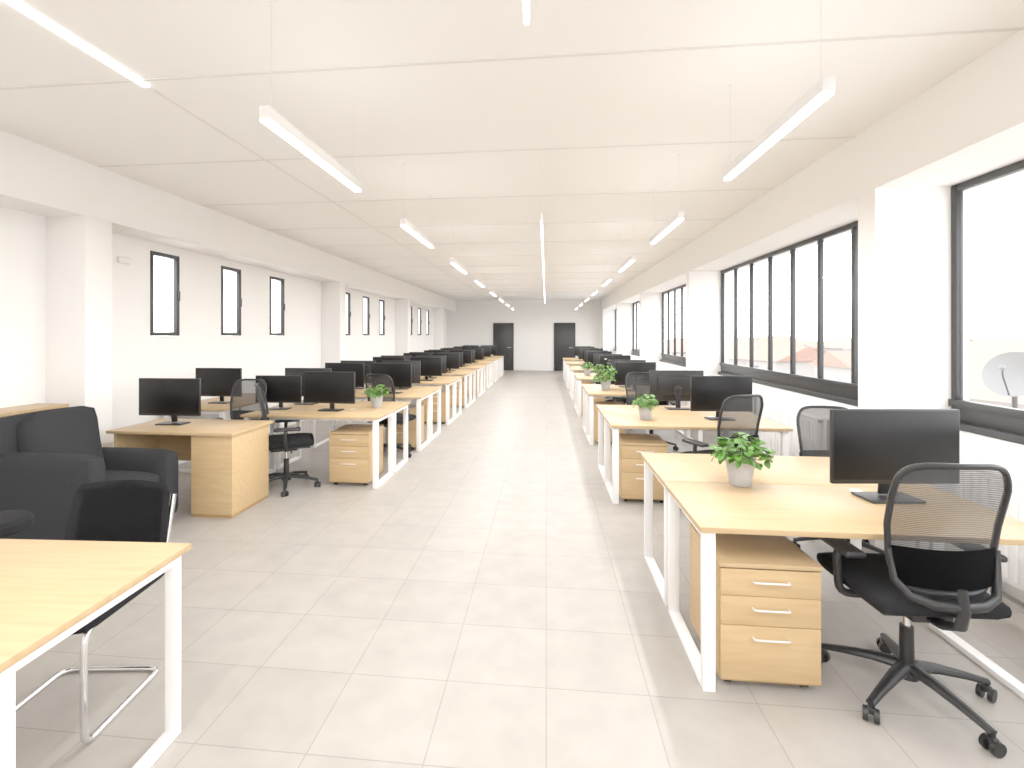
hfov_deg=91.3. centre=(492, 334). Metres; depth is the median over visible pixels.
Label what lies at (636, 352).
window
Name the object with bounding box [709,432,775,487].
potted plant
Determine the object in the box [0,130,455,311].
beam
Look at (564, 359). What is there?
office desk
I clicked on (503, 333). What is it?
door
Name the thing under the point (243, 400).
office chair
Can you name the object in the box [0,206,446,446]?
wall
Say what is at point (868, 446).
computer monitor
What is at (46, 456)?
armchair
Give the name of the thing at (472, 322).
wall
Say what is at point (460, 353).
computer monitor
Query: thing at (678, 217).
linear pendant light
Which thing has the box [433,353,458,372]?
computer monitor
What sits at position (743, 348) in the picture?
house
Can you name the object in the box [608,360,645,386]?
computer monitor
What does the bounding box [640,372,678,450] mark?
office chair
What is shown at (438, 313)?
column
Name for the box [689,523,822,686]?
drawer pedestal
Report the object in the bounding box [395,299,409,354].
column
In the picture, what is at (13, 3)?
linear pendant light
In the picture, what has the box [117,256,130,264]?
wall lamp
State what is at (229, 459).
writing desk
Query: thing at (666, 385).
computer monitor
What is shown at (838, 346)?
house
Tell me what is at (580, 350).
computer monitor
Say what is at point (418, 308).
window
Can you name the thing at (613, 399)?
office chair
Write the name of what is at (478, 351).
computer monitor
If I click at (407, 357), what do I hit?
computer monitor
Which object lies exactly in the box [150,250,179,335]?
window
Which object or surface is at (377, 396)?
potted plant
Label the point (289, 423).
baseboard
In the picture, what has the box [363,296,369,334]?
window
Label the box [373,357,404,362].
computer monitor
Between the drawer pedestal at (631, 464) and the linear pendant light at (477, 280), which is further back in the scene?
the linear pendant light at (477, 280)
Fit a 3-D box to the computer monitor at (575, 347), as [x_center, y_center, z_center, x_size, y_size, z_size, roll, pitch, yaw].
[3.218,0.622,17.970,0.600,0.435,0.150,0,0,6]
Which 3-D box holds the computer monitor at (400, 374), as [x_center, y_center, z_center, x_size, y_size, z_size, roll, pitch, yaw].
[-1.449,0.622,7.234,0.600,0.435,0.150,0,0,11]
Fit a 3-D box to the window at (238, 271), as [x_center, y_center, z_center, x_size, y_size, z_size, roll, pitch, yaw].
[-3.733,-0.475,7.120,0.070,0.966,0.446,0,0,6]
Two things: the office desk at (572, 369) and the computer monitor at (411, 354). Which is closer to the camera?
the computer monitor at (411, 354)
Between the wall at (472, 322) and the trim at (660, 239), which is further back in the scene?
the wall at (472, 322)
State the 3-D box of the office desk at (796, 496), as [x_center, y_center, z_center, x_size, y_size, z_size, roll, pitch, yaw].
[1.706,1.209,2.805,1.460,0.742,1.400,0,0,6]
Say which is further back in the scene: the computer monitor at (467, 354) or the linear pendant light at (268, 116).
the computer monitor at (467, 354)
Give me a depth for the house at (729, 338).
161.41 m
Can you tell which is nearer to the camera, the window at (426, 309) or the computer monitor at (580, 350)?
the computer monitor at (580, 350)
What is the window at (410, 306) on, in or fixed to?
in the wall at (136, 354)
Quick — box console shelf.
[0,403,68,417]
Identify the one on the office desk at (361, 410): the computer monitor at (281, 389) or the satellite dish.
the computer monitor at (281, 389)
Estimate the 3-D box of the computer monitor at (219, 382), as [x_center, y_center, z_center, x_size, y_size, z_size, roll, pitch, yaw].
[-3.365,0.622,6.181,0.600,0.435,0.150,0,0,6]
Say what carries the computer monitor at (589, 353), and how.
on the office desk at (572, 369)
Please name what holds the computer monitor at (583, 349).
on the office desk at (568, 363)
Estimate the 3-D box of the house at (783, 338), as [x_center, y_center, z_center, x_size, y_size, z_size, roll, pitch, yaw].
[81.365,6.433,143.709,9.498,12.295,12.331,0,0,21]
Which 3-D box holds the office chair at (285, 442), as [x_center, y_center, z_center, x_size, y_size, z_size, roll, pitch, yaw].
[-2.138,1.037,5.166,0.675,1.086,0.674,0,0,-22]
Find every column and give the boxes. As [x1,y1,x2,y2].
[46,216,111,446]
[321,282,345,367]
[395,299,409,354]
[433,308,443,349]
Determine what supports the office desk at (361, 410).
on the floor
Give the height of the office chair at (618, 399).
1.086 m
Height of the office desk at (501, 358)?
0.742 m
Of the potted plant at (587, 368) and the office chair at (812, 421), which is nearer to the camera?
the office chair at (812, 421)
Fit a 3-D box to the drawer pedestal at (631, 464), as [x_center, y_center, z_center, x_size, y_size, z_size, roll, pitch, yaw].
[1.440,1.298,4.893,0.434,0.565,0.498,0,0,6]
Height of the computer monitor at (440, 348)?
0.435 m
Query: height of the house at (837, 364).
11.061 m
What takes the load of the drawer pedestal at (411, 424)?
on the floor
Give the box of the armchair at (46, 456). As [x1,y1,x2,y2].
[0,406,177,539]
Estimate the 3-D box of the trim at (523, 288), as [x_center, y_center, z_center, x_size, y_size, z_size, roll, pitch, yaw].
[0.915,-1.538,16.576,6.455,0.004,0.020,0,0,6]
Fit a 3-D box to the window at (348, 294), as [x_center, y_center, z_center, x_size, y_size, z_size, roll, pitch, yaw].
[-3.297,-0.475,11.217,0.070,0.966,0.446,0,0,6]
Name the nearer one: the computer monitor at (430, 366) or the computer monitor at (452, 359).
the computer monitor at (430, 366)
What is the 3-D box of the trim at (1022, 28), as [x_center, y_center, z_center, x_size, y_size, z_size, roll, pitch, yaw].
[-0.544,-1.538,2.853,6.455,0.004,0.020,0,0,6]
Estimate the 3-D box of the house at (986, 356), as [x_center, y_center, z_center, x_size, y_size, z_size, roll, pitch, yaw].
[76.091,7.590,68.331,9.774,9.980,16.720,0,0,-9]
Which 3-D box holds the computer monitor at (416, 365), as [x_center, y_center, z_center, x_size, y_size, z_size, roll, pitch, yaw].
[-1.434,0.622,7.775,0.600,0.435,0.150,0,0,3]
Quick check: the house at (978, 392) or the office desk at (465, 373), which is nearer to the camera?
the office desk at (465, 373)
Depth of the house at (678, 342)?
98.96 m
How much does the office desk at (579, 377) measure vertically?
0.742 m
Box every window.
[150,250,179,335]
[221,266,241,335]
[270,276,284,334]
[346,292,350,334]
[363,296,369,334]
[379,299,384,334]
[410,306,412,334]
[418,308,421,334]
[426,309,429,334]
[614,309,616,350]
[631,301,639,355]
[660,284,685,366]
[718,221,857,406]
[948,160,1023,444]
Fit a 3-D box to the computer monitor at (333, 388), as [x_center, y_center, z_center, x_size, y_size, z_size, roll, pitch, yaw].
[-1.799,0.622,5.561,0.600,0.435,0.150,0,0,10]
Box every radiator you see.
[760,401,799,455]
[960,461,1023,590]
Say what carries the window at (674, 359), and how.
in the wall at (895, 178)
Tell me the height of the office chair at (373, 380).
1.086 m
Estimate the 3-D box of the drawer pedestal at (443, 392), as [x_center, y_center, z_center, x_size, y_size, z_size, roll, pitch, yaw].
[-1.032,1.298,9.063,0.434,0.565,0.498,0,0,6]
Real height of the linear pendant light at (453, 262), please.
0.570 m
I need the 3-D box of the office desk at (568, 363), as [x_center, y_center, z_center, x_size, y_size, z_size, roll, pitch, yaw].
[3.026,1.209,15.215,1.600,0.742,1.400,0,0,6]
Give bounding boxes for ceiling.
[0,0,1023,300]
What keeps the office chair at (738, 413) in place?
on the floor
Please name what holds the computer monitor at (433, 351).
on the office desk at (481, 368)
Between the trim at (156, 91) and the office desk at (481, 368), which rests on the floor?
the office desk at (481, 368)
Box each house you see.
[670,339,685,356]
[728,337,756,339]
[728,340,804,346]
[728,342,803,365]
[739,340,781,340]
[746,345,816,376]
[756,336,796,340]
[797,340,829,349]
[809,348,850,381]
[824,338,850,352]
[824,341,850,351]
[969,358,1023,408]
[982,353,998,358]
[991,344,1020,353]
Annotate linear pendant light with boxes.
[2,0,149,86]
[259,2,361,191]
[400,164,433,247]
[450,237,466,273]
[475,259,484,287]
[522,0,529,24]
[540,157,544,302]
[602,248,611,285]
[619,218,634,271]
[650,154,683,243]
[723,76,834,180]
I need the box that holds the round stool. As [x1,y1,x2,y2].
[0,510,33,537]
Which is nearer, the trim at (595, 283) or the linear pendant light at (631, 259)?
the linear pendant light at (631, 259)
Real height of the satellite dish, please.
0.566 m
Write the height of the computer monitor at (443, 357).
0.435 m
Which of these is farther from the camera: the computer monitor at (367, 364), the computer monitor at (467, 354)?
the computer monitor at (467, 354)
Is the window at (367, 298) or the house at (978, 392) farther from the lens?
the house at (978, 392)
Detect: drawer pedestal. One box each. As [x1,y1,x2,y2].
[329,424,383,485]
[386,404,423,449]
[422,390,449,423]
[444,380,463,407]
[462,373,476,394]
[476,368,485,386]
[574,376,592,396]
[581,385,604,413]
[594,401,624,443]
[619,433,668,502]
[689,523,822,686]
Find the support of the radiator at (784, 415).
on the floor
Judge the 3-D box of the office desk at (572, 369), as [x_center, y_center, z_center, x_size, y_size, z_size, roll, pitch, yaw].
[2.761,1.209,12.729,1.600,0.742,1.400,0,0,6]
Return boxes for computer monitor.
[139,378,200,424]
[195,368,241,403]
[256,375,301,409]
[285,368,330,404]
[304,371,354,411]
[325,363,363,391]
[340,360,375,388]
[372,363,411,393]
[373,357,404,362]
[381,355,410,360]
[382,361,420,388]
[403,353,429,356]
[409,352,432,355]
[410,357,441,380]
[416,356,445,377]
[424,350,445,352]
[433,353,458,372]
[438,352,462,370]
[440,348,459,349]
[449,350,471,366]
[463,348,481,362]
[463,350,474,365]
[473,347,489,359]
[491,346,495,354]
[574,346,590,355]
[578,348,597,358]
[583,349,602,359]
[584,350,607,366]
[587,351,611,364]
[593,354,621,374]
[600,355,630,372]
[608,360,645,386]
[615,362,655,384]
[650,370,703,409]
[690,376,752,419]
[830,409,959,503]
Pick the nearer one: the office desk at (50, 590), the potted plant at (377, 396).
the office desk at (50, 590)
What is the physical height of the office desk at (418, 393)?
0.742 m
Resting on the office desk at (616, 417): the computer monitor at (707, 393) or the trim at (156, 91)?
the computer monitor at (707, 393)
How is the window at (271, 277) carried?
in the wall at (136, 354)
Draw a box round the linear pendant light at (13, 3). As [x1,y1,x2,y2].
[2,0,149,86]
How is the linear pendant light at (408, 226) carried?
hanging from the ceiling
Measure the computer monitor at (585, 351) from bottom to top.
0.435 m
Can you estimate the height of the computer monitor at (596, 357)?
0.435 m
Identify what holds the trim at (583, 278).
attached to the ceiling
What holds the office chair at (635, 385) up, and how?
on the floor
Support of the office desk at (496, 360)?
on the floor
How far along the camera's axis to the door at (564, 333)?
22.04 m
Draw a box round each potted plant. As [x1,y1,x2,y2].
[364,384,389,407]
[580,362,594,375]
[593,358,617,389]
[632,394,658,419]
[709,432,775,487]
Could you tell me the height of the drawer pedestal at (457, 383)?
0.565 m
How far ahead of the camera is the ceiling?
3.34 m
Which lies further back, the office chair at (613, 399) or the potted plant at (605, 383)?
the office chair at (613, 399)
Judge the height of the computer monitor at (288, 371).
0.435 m
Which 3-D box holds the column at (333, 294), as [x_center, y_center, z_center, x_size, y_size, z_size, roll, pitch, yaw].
[-3.216,0.260,10.087,0.390,2.640,0.280,0,0,6]
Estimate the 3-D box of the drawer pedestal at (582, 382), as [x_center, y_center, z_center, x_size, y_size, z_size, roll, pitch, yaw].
[2.235,1.298,12.361,0.434,0.565,0.498,0,0,6]
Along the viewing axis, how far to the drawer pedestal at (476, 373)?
12.82 m
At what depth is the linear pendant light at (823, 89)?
2.37 m
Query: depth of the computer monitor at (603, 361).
9.96 m
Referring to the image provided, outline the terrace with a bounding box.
[1011,396,1017,407]
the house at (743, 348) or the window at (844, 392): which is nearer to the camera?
the window at (844, 392)
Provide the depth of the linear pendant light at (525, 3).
1.50 m
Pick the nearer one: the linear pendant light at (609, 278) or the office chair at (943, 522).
the office chair at (943, 522)
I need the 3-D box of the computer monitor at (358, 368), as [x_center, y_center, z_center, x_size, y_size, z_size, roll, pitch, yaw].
[-2.152,0.622,7.309,0.600,0.435,0.150,0,0,8]
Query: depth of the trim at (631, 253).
9.67 m
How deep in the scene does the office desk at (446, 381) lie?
9.38 m
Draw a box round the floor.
[16,370,1023,767]
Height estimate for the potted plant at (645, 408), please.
0.247 m
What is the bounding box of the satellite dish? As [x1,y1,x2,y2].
[981,352,1023,396]
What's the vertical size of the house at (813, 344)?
10.887 m
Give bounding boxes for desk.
[0,539,190,767]
[106,418,273,518]
[163,397,287,472]
[240,400,409,488]
[311,386,442,450]
[363,376,462,424]
[396,369,476,407]
[440,361,493,388]
[459,365,485,396]
[475,358,498,381]
[484,356,503,376]
[563,358,583,380]
[565,361,583,388]
[569,366,599,399]
[574,373,605,416]
[582,384,702,447]
[596,405,792,503]
[640,452,1023,699]
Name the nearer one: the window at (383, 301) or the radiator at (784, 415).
the radiator at (784, 415)
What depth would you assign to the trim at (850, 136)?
4.18 m
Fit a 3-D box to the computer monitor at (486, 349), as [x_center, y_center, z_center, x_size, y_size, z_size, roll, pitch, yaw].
[-0.398,0.622,17.178,0.600,0.435,0.150,0,0,1]
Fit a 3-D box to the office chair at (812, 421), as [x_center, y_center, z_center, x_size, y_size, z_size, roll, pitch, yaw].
[2.497,1.064,3.619,0.640,1.032,0.642,0,0,10]
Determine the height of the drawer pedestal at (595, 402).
0.565 m
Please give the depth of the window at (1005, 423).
3.50 m
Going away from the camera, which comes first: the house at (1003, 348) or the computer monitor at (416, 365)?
the computer monitor at (416, 365)
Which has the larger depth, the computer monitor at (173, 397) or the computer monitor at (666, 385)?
the computer monitor at (666, 385)
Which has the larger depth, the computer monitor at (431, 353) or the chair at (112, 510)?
the computer monitor at (431, 353)
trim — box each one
[0,27,1023,89]
[97,136,855,166]
[153,90,489,299]
[201,188,774,205]
[268,219,718,229]
[310,239,676,246]
[342,253,652,258]
[371,263,657,267]
[409,271,644,274]
[413,278,601,280]
[414,283,613,285]
[425,288,540,289]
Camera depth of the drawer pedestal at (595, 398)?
9.70 m
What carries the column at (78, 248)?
on the floor
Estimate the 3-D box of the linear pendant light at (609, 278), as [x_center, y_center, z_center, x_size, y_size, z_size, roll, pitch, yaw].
[2.136,-1.255,9.397,0.050,0.570,1.140,0,0,6]
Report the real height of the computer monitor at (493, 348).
0.435 m
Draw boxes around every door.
[493,323,513,369]
[554,323,574,370]
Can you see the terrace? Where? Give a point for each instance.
(1014, 400)
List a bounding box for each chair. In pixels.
[16,480,176,743]
[213,379,266,419]
[254,383,320,496]
[365,374,415,457]
[600,383,622,402]
[615,397,631,429]
[625,372,668,452]
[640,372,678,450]
[679,394,763,509]
[792,405,883,552]
[817,463,1011,757]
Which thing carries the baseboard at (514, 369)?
attached to the wall at (472, 322)
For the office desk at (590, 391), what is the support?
on the floor
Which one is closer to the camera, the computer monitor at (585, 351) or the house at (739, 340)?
the computer monitor at (585, 351)
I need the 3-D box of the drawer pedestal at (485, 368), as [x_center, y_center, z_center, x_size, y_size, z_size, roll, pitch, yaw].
[-0.398,1.298,15.029,0.434,0.565,0.498,0,0,6]
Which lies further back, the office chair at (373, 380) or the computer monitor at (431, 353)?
the computer monitor at (431, 353)
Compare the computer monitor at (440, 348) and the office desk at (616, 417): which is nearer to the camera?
the office desk at (616, 417)
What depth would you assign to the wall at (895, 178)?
3.63 m
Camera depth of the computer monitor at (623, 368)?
7.46 m
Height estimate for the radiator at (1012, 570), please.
0.755 m
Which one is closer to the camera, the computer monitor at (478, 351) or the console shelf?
the console shelf
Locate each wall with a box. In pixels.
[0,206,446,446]
[447,300,600,368]
[601,29,1023,602]
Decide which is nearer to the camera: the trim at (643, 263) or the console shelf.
the console shelf
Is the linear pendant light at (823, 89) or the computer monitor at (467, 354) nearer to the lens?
the linear pendant light at (823, 89)
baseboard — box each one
[178,399,362,464]
[514,369,553,370]
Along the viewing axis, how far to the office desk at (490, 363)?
15.27 m
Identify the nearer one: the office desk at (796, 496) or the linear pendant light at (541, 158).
the office desk at (796, 496)
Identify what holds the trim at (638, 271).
attached to the ceiling
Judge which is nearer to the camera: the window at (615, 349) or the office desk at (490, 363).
the office desk at (490, 363)
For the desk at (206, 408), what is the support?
on the floor
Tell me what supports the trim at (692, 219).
attached to the ceiling
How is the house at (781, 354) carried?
on the ground
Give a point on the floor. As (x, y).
(491, 603)
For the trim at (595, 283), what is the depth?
15.22 m
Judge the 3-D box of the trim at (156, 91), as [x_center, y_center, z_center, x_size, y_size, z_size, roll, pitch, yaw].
[-1.104,-1.538,12.788,0.020,0.004,19.400,0,0,6]
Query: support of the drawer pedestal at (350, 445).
on the floor

